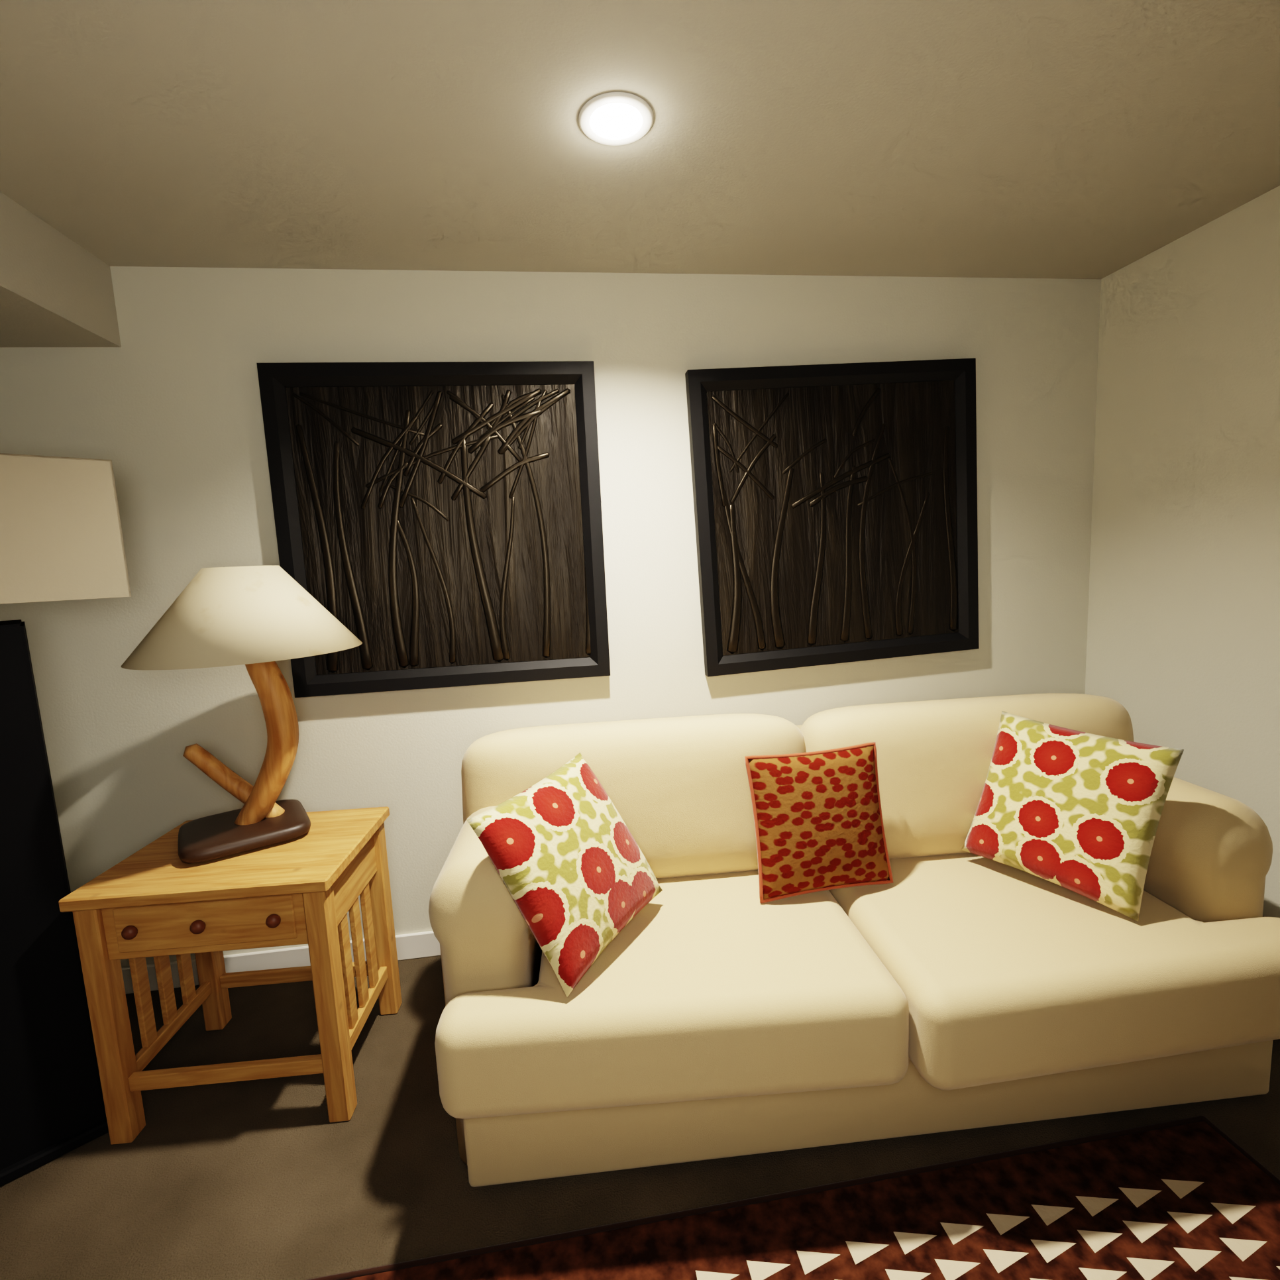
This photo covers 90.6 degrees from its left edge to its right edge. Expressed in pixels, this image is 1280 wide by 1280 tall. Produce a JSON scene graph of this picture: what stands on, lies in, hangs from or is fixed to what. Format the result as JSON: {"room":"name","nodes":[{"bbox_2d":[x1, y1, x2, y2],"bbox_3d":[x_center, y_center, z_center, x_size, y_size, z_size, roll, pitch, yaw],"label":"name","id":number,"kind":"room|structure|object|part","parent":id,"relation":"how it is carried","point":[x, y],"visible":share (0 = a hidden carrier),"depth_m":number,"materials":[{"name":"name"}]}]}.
{"room":"living room","nodes":[
{"label":"living room","id":0,"kind":"room"},
{"bbox_2d":[0,266,1101,967],"bbox_3d":[-0.259,-0.055,2.288,4.190,2.400,0.001,-4,7,-7],"label":"wall","id":1,"kind":"structure","parent":0,"point":[175,409],"depth_m":2.22,"materials":[{"name":"white paint"}]},
{"bbox_2d":[121,930,440,993],"bbox_3d":[-0.204,1.089,2.420,4.190,0.095,0.014,-4,7,-7],"label":"baseboard","id":2,"kind":"structure","parent":1,"relation":"attached to","point":[425,944],"depth_m":2.27,"materials":[{"name":"white paint"}]},
{"bbox_2d":[256,361,610,697],"bbox_3d":[-0.663,-0.379,2.170,1.076,1.085,0.045,-4,7,-7],"label":"framed painting","id":3,"kind":"object","parent":1,"relation":"attached to","point":[448,515],"visible":0.98,"depth_m":2.17,"materials":[{"name":"black wood"}]},
{"bbox_2d":[685,357,978,677],"bbox_3d":[0.741,-0.454,2.356,1.085,1.085,0.045,-5,7,-7],"label":"framed painting","id":4,"kind":"object","parent":1,"relation":"attached to","point":[844,501],"visible":1,"depth_m":2.35,"materials":[{"name":"black wood"}]},
{"bbox_2d":[0,0,1279,347],"bbox_3d":[-0.022,-0.887,0.090,4.190,0.240,4.200,-4,7,-7],"label":"ceiling","id":5,"kind":"structure","parent":0,"point":[1056,139],"depth_m":1.48,"materials":[{"name":"white paint"}]},
{"bbox_2d":[578,92,653,145],"bbox_3d":[-0.055,-1.190,1.420,0.168,0.057,0.168,-4,7,-7],"label":"recessed light","id":6,"kind":"object","parent":5,"relation":"in","point":[611,118],"visible":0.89,"depth_m":1.45,"materials":[{"name":"white glass"}]},
{"bbox_2d":[0,955,1279,1279],"bbox_3d":[0.084,1.374,0.366,4.190,0.001,4.200,-4,7,-7],"label":"floor","id":7,"kind":"structure","parent":0,"point":[251,1179],"depth_m":1.50,"materials":[{"name":"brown carpet"}]},
{"bbox_2d":[0,453,131,1186],"bbox_3d":[-1.677,0.440,1.569,0.740,1.725,0.400,-9,10,-43],"label":"floor lamp","id":8,"kind":"object","parent":7,"relation":"on","point":[61,534],"visible":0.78,"depth_m":1.54,"materials":[{"name":"black"}]},
{"bbox_2d":[58,806,402,1144],"bbox_3d":[-1.085,0.912,1.816,0.627,0.673,0.484,-3,7,-4],"label":"end table","id":9,"kind":"object","parent":7,"relation":"on","point":[303,889],"visible":0.96,"depth_m":1.63,"materials":[{"name":"brown wood"}]},
{"bbox_3d":[-1.081,0.707,1.578,0.427,0.115,0.007,-3,7,-4],"label":"drawer","id":10,"kind":"part","parent":9,"relation":"part of","materials":[{"name":"brown wood"}]},
{"bbox_2d":[121,565,362,863],"bbox_3d":[-1.091,0.182,1.808,0.576,0.777,0.576,-8,9,-35],"label":"table lamp","id":11,"kind":"object","parent":9,"relation":"on","point":[256,617],"visible":1,"depth_m":1.69,"materials":[{"name":"white fabric"}]},
{"bbox_3d":[-1.145,0.268,1.816,0.281,0.587,0.218,-8,9,-35],"label":"driftwood stem","id":12,"kind":"part","parent":11,"relation":"part of","materials":[{"name":"brown wood"}]},
{"bbox_3d":[-1.103,-0.084,1.776,0.576,0.240,0.576,-8,9,-35],"label":"lamp shade","id":13,"kind":"part","parent":11,"relation":"part of","materials":[{"name":"white fabric"}]},
{"bbox_2d":[306,1115,1279,1279],"bbox_3d":[0.251,1.339,0.543,2.511,0.011,1.711,-4,7,-7],"label":"area rug","id":14,"kind":"object","parent":7,"relation":"on","point":[1180,1199],"visible":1,"depth_m":1.32,"materials":[{"name":"brown carpet"}]},
{"bbox_2d":[428,693,1279,1187],"bbox_3d":[0.543,0.696,1.831,2.109,0.922,1.093,-3,7,-4],"label":"sofa","id":15,"kind":"object","parent":7,"relation":"on","point":[964,990],"visible":0.76,"depth_m":1.47,"materials":[{"name":"beige fabric"}]},
{"bbox_3d":[-0.388,0.830,1.867,0.244,0.736,0.835,-3,7,-4],"label":"arm","id":16,"kind":"part","parent":15,"relation":"part of","materials":[{"name":"beige fabric"}]},
{"bbox_2d":[466,752,662,997],"bbox_3d":[-0.160,0.534,1.547,0.256,0.393,0.460,2,8,32],"label":"throw pillow","id":17,"kind":"object","parent":15,"relation":"on","point":[576,874],"visible":1,"depth_m":1.45,"materials":[{"name":"multicoloured fabric"}]},
{"bbox_2d":[461,713,806,879],"bbox_3d":[-0.006,0.484,1.950,1.047,0.478,0.327,-3,7,-4],"label":"cushion","id":18,"kind":"object","parent":15,"relation":"on","point":[680,786],"depth_m":1.82,"materials":[{"name":"beige fabric"}]},
{"bbox_2d":[434,869,908,1119],"bbox_3d":[0.055,0.841,1.624,1.011,0.230,0.668,-3,7,-4],"label":"seat cushion","id":19,"kind":"object","parent":15,"relation":"on","point":[711,990],"depth_m":1.33,"materials":[{"name":"beige fabric"}]},
{"bbox_3d":[0.512,0.713,2.263,2.040,0.788,0.235,-3,7,-4],"label":"frame","id":20,"kind":"part","parent":15,"relation":"part of","materials":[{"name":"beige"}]},
{"bbox_2d":[744,742,893,903],"bbox_3d":[0.493,0.495,1.742,0.389,0.381,0.149,-4,7,-13],"label":"throw pillow","id":21,"kind":"object","parent":15,"relation":"on","point":[819,825],"visible":1,"depth_m":1.70,"materials":[{"name":"brown fabric"}]},
{"bbox_2d":[800,693,1134,859],"bbox_3d":[1.042,0.425,2.027,1.047,0.478,0.327,-3,7,-4],"label":"cushion","id":22,"kind":"object","parent":15,"relation":"on","point":[934,757],"depth_m":1.88,"materials":[{"name":"beige fabric"}]},
{"bbox_2d":[828,852,1279,1090],"bbox_3d":[1.071,0.786,1.684,1.011,0.230,0.698,-3,7,-4],"label":"seat cushion","id":23,"kind":"object","parent":15,"relation":"on","point":[1004,972],"depth_m":1.39,"materials":[{"name":"beige fabric"}]},
{"bbox_2d":[961,710,1183,921],"bbox_3d":[1.137,0.443,1.705,0.214,0.418,0.447,-7,8,-33],"label":"throw pillow","id":24,"kind":"object","parent":15,"relation":"on","point":[1079,812],"visible":1,"depth_m":1.64,"materials":[{"name":"multicoloured fabric"}]},
{"bbox_3d":[1.469,0.726,2.003,0.244,0.736,0.835,-3,7,-4],"label":"arm","id":25,"kind":"part","parent":15,"relation":"part of","materials":[{"name":"beige fabric"}]},
{"bbox_2d":[1084,185,1279,918],"bbox_3d":[2.101,0.053,0.494,0.001,2.400,4.200,-4,7,-7],"label":"wall","id":26,"kind":"structure","parent":0,"point":[1183,627],"depth_m":2.11,"materials":[{"name":"white paint"}]}
]}

